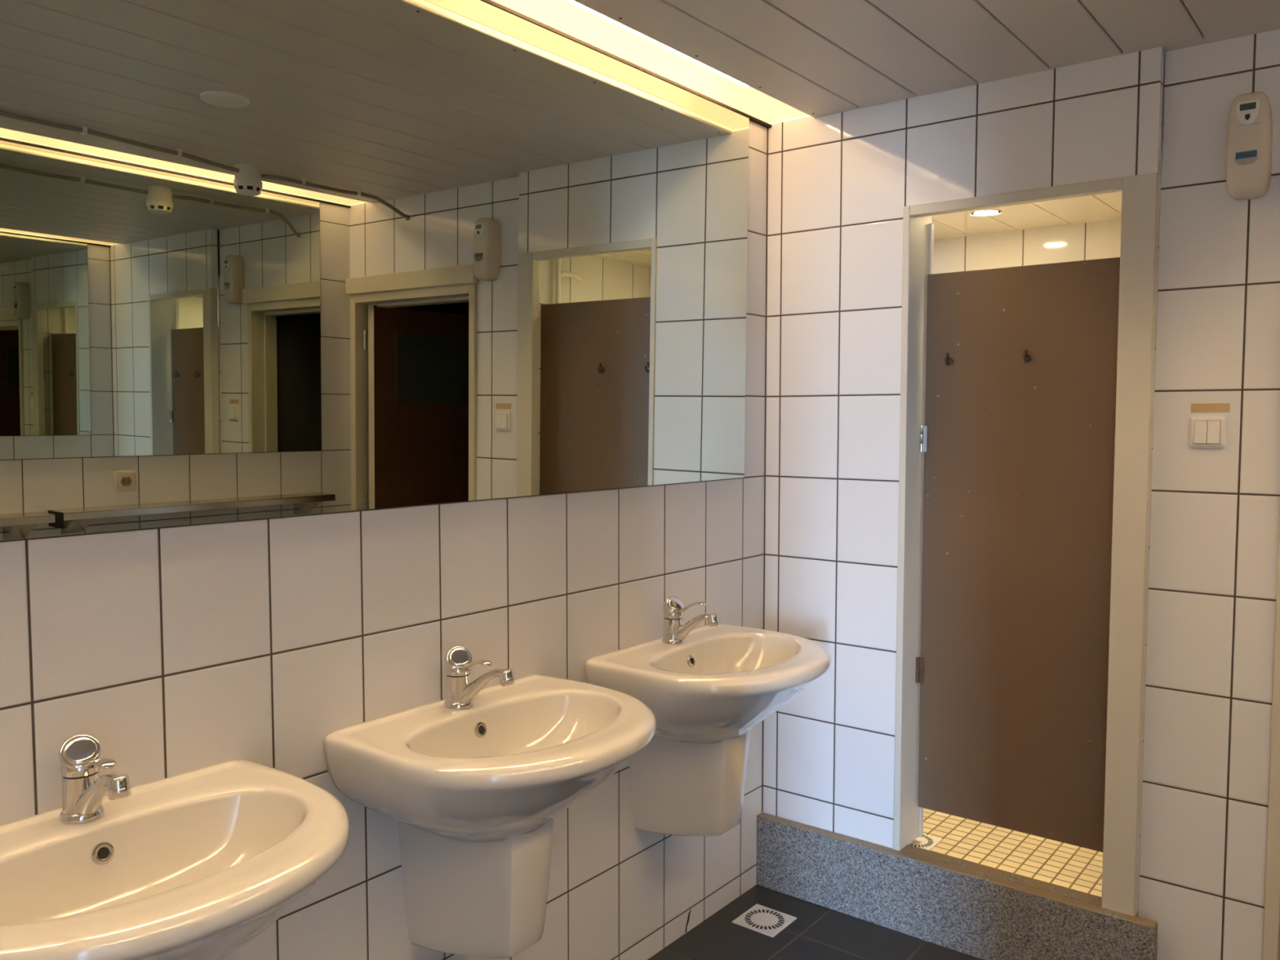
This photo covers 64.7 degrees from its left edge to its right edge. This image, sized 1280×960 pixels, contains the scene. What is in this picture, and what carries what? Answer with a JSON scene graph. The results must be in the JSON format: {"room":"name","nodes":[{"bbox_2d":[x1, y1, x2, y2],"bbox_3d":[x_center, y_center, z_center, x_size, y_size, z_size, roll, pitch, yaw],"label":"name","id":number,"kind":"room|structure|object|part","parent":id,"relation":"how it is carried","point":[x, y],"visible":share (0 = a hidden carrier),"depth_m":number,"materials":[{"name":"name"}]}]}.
{"room":"public restroom","nodes":[
{"label":"public restroom","id":0,"kind":"room"},
{"bbox_2d":[0,120,767,959],"bbox_3d":[-0.376,0.096,2.300,0.125,2.610,4.350,3,4,38],"label":"wall","id":1,"kind":"structure","parent":0,"point":[179,650],"depth_m":2.04,"materials":[{"name":"tile"}]},
{"bbox_2d":[0,759,350,959],"bbox_3d":[-0.701,0.765,1.438,0.486,0.508,0.610,3,4,38],"label":"washbasin","id":2,"kind":"object","parent":1,"relation":"attached to","point":[195,864],"visible":0.97,"depth_m":1.46,"materials":[{"name":"ceramic"}]},
{"bbox_2d":[58,733,131,824],"bbox_3d":[-0.805,0.449,1.497,0.162,0.124,0.060,3,4,38],"label":"faucet","id":3,"kind":"object","parent":2,"relation":"on","point":[83,790],"visible":1,"depth_m":1.50,"materials":[{"name":"silver metal"}]},
{"bbox_3d":[-0.803,0.466,1.496,0.108,0.083,0.038,3,4,38],"label":"spout","id":4,"kind":"part","parent":3,"relation":"part of","materials":[{"name":"silver metal"}]},
{"bbox_3d":[-0.801,0.422,1.492,0.092,0.032,0.024,3,4,38],"label":"lever","id":5,"kind":"part","parent":3,"relation":"part of","materials":[{"name":"silver metal"}]},
{"bbox_2d":[0,0,749,541],"bbox_3d":[-0.543,-0.476,1.948,0.013,1.073,2.800,3,4,38],"label":"wall mirror","id":6,"kind":"object","parent":1,"relation":"attached to","point":[259,259],"visible":1,"depth_m":1.92,"materials":[{"name":"grey mirror"}]},
{"bbox_2d":[323,674,656,959],"bbox_3d":[-0.234,0.729,2.034,0.486,0.508,0.610,3,4,38],"label":"washbasin","id":7,"kind":"object","parent":1,"relation":"attached to","point":[474,794],"visible":0.98,"depth_m":2.00,"materials":[{"name":"ceramic"}]},
{"bbox_2d":[444,646,515,709],"bbox_3d":[-0.337,0.413,2.096,0.161,0.124,0.060,2,4,28],"label":"faucet","id":8,"kind":"object","parent":7,"relation":"on","point":[460,692],"visible":1,"depth_m":2.10,"materials":[{"name":"silver metal"}]},
{"bbox_3d":[-0.339,0.384,2.082,0.092,0.036,0.026,3,4,38],"label":"lever","id":9,"kind":"part","parent":8,"relation":"part of","materials":[{"name":"silver metal"}]},
{"bbox_3d":[-0.331,0.430,2.102,0.107,0.083,0.038,1,4,21],"label":"spout","id":10,"kind":"part","parent":8,"relation":"part of","materials":[{"name":"silver metal"}]},
{"bbox_2d":[323,674,656,842],"bbox_3d":[-0.234,0.588,2.025,0.486,0.225,0.610,3,4,38],"label":"basin","id":11,"kind":"object","parent":7,"relation":"attached to","point":[500,768],"depth_m":1.91,"materials":[{"name":"ceramic"}]},
{"bbox_2d":[480,0,771,128],"bbox_3d":[-0.602,-1.011,1.838,0.015,0.008,3.250,3,4,38],"label":"trim","id":12,"kind":"structure","parent":1,"relation":"attached to","point":[752,118],"depth_m":2.53,"materials":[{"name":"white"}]},
{"bbox_2d":[585,622,831,835],"bbox_3d":[0.233,0.693,2.629,0.486,0.508,0.610,3,4,38],"label":"washbasin","id":13,"kind":"object","parent":1,"relation":"attached to","point":[705,694],"visible":0.88,"depth_m":2.59,"materials":[{"name":"ceramic"}]},
{"bbox_2d":[662,595,719,644],"bbox_3d":[0.137,0.376,2.704,0.160,0.124,0.060,1,4,19],"label":"faucet","id":14,"kind":"object","parent":13,"relation":"on","point":[675,633],"visible":1,"depth_m":2.70,"materials":[{"name":"silver metal"}]},
{"bbox_3d":[0.137,0.394,2.697,0.107,0.083,0.038,2,4,26],"label":"spout","id":15,"kind":"part","parent":14,"relation":"part of","materials":[{"name":"silver metal"}]},
{"bbox_3d":[0.137,0.343,2.690,0.093,0.043,0.024,2,4,30],"label":"lever","id":16,"kind":"part","parent":14,"relation":"part of","materials":[{"name":"silver metal"}]},
{"bbox_2d":[585,622,831,743],"bbox_3d":[0.233,0.552,2.620,0.486,0.225,0.610,3,4,38],"label":"basin","id":17,"kind":"object","parent":13,"relation":"attached to","point":[724,680],"depth_m":2.48,"materials":[{"name":"ceramic"}]},
{"bbox_2d":[761,128,768,812],"bbox_3d":[0.394,-0.011,3.183,0.003,2.159,0.003,3,4,38],"label":"trim","id":18,"kind":"structure","parent":1,"relation":"attached to","point":[767,128],"depth_m":3.17,"materials":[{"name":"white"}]},
{"bbox_2d":[647,884,982,959],"bbox_3d":[0.240,1.439,1.291,2.200,0.050,3.395,3,4,38],"label":"floor","id":19,"kind":"structure","parent":0,"point":[818,932],"depth_m":2.90,"materials":[{"name":"tile"}]},
{"bbox_2d":[732,903,796,937],"bbox_3d":[0.370,1.308,3.006,0.140,0.005,0.140,3,4,38],"label":"floor drain","id":20,"kind":"object","parent":19,"relation":"on","point":[762,919],"visible":1,"depth_m":3.00,"materials":[{"name":"white plastic"}]},
{"bbox_2d":[755,812,1158,959],"bbox_3d":[0.854,1.202,2.910,1.155,0.228,0.091,3,4,38],"label":"shower curb","id":21,"kind":"object","parent":19,"relation":"on","point":[980,911],"visible":0.95,"depth_m":2.85,"materials":[{"name":"stone"}]},
{"bbox_2d":[573,0,1279,117],"bbox_3d":[0.272,-0.978,1.183,1.886,0.017,3.295,3,4,38],"label":"ceiling","id":22,"kind":"structure","parent":0,"point":[817,58],"depth_m":2.36,"materials":[{"name":"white wood"}]},
{"bbox_2d":[491,0,808,123],"bbox_3d":[-0.542,-1.081,1.793,0.161,0.134,3.240,3,4,38],"label":"strip light","id":23,"kind":"object","parent":22,"relation":"attached to","point":[570,17],"visible":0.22,"depth_m":2.64,"materials":[{"name":"white plastic"}]},
{"bbox_2d":[763,46,1164,848],"bbox_3d":[0.874,0.059,2.911,1.100,2.610,0.155,3,4,38],"label":"wall","id":24,"kind":"structure","parent":0,"point":[840,184],"depth_m":2.99,"materials":[{"name":"tile"}]},
{"bbox_2d":[915,257,1119,852],"bbox_3d":[1.067,0.203,2.800,0.618,1.581,0.055,3,4,38],"label":"door","id":25,"kind":"structure","parent":24,"relation":"in","point":[1017,437],"depth_m":2.81,"materials":[{"name":"laminate"}]},
{"bbox_2d":[893,172,1159,915],"bbox_3d":[1.049,0.167,2.777,0.651,1.866,0.161,3,4,38],"label":"trim","id":26,"kind":"structure","parent":24,"relation":"attached to","point":[1140,193],"depth_m":2.57,"materials":[{"name":"paint"}]},
{"bbox_2d":[923,808,1102,897],"bbox_3d":[1.160,1.145,3.262,1.000,0.100,0.845,3,4,38],"label":"floor","id":27,"kind":"structure","parent":0,"point":[1069,866],"depth_m":3.01,"materials":[{"name":"tile"}]},
{"bbox_2d":[909,834,942,850],"bbox_3d":[0.844,1.103,3.091,0.120,0.005,0.120,3,4,38],"label":"floor drain","id":28,"kind":"object","parent":27,"relation":"on","point":[926,842],"visible":0.44,"depth_m":3.08,"materials":[{"name":"white plastic"}]},
{"bbox_2d":[931,150,1162,239],"bbox_3d":[1.159,-0.838,3.067,0.910,0.019,0.764,3,4,38],"label":"ceiling","id":29,"kind":"structure","parent":0,"point":[1104,206],"depth_m":3.23,"materials":[{"name":"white wood"}]},
{"bbox_2d":[969,208,1002,216],"bbox_3d":[1.077,-0.832,3.149,0.096,0.003,0.096,3,4,38],"label":"recessed light","id":30,"kind":"object","parent":29,"relation":"in","point":[987,212],"visible":1,"depth_m":3.14,"materials":[{"name":"white plastic"}]},
{"bbox_2d":[933,75,1164,274],"bbox_3d":[1.386,-0.001,3.489,1.090,2.560,0.100,3,4,38],"label":"wall","id":31,"kind":"structure","parent":0,"point":[1096,240],"depth_m":3.43,"materials":[{"name":"tile"}]},
{"bbox_2d":[1137,154,1162,911],"bbox_3d":[1.532,0.039,2.827,0.042,2.560,0.764,3,4,38],"label":"wall","id":32,"kind":"structure","parent":0,"point":[1161,154],"depth_m":2.54,"materials":[{"name":"tile"}]},
{"bbox_2d":[1163,50,1164,75],"bbox_3d":[0.968,-1.085,-0.192,5.220,0.050,8.900,3,4,38],"label":"wall","id":33,"kind":"structure","parent":0,"point":[1164,51],"depth_m":3.05,"materials":[{"name":"tile"}]},
{"bbox_2d":[1138,29,1279,959],"bbox_3d":[1.756,0.099,2.254,1.100,2.610,0.115,3,4,38],"label":"wall","id":34,"kind":"structure","parent":0,"point":[1215,523],"depth_m":2.46,"materials":[{"name":"tile"}]},
{"bbox_2d":[1189,416,1226,448],"bbox_3d":[1.377,-0.116,2.455,0.077,0.077,0.015,3,4,38],"label":"light switch","id":35,"kind":"object","parent":34,"relation":"attached to","point":[1205,432],"visible":1,"depth_m":2.45,"materials":[{"name":"white plastic"}]},
{"bbox_2d":[1191,403,1230,412],"bbox_3d":[1.384,-0.175,2.455,0.083,0.022,0.001,3,4,38],"label":"tape strip","id":36,"kind":"object","parent":34,"relation":"attached to","point":[1195,407],"visible":1,"depth_m":2.45,"materials":[{"name":"beige paper"}]},
{"bbox_2d":[1226,91,1272,199],"bbox_3d":[1.413,-0.775,2.348,0.088,0.236,0.076,3,4,38],"label":"air freshener","id":37,"kind":"object","parent":34,"relation":"attached to","point":[1249,152],"visible":1,"depth_m":2.32,"materials":[{"name":"beige plastic"}]},
{"bbox_3d":[1.394,-0.739,2.325,0.044,0.030,0.004,3,4,38],"label":"window panel","id":38,"kind":"part","parent":37,"relation":"part of","materials":[{"name":"blue plastic"}]},
{"bbox_3d":[1.394,-0.841,2.319,0.048,0.054,0.008,3,4,38],"label":"display panel","id":39,"kind":"part","parent":37,"relation":"part of","materials":[{"name":"white plastic"}]},
{"bbox_3d":[2.752,0.071,2.715,1.700,2.610,2.040,3,4,38],"label":"wall","id":40,"kind":"structure","parent":0,"visible":0},
{"bbox_2d":[1262,510,1279,959],"bbox_3d":[2.067,0.306,2.460,0.828,2.072,0.868,3,4,38],"label":"door","id":41,"kind":"structure","parent":40,"relation":"in","point":[1271,932],"depth_m":2.40,"materials":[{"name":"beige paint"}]}
]}

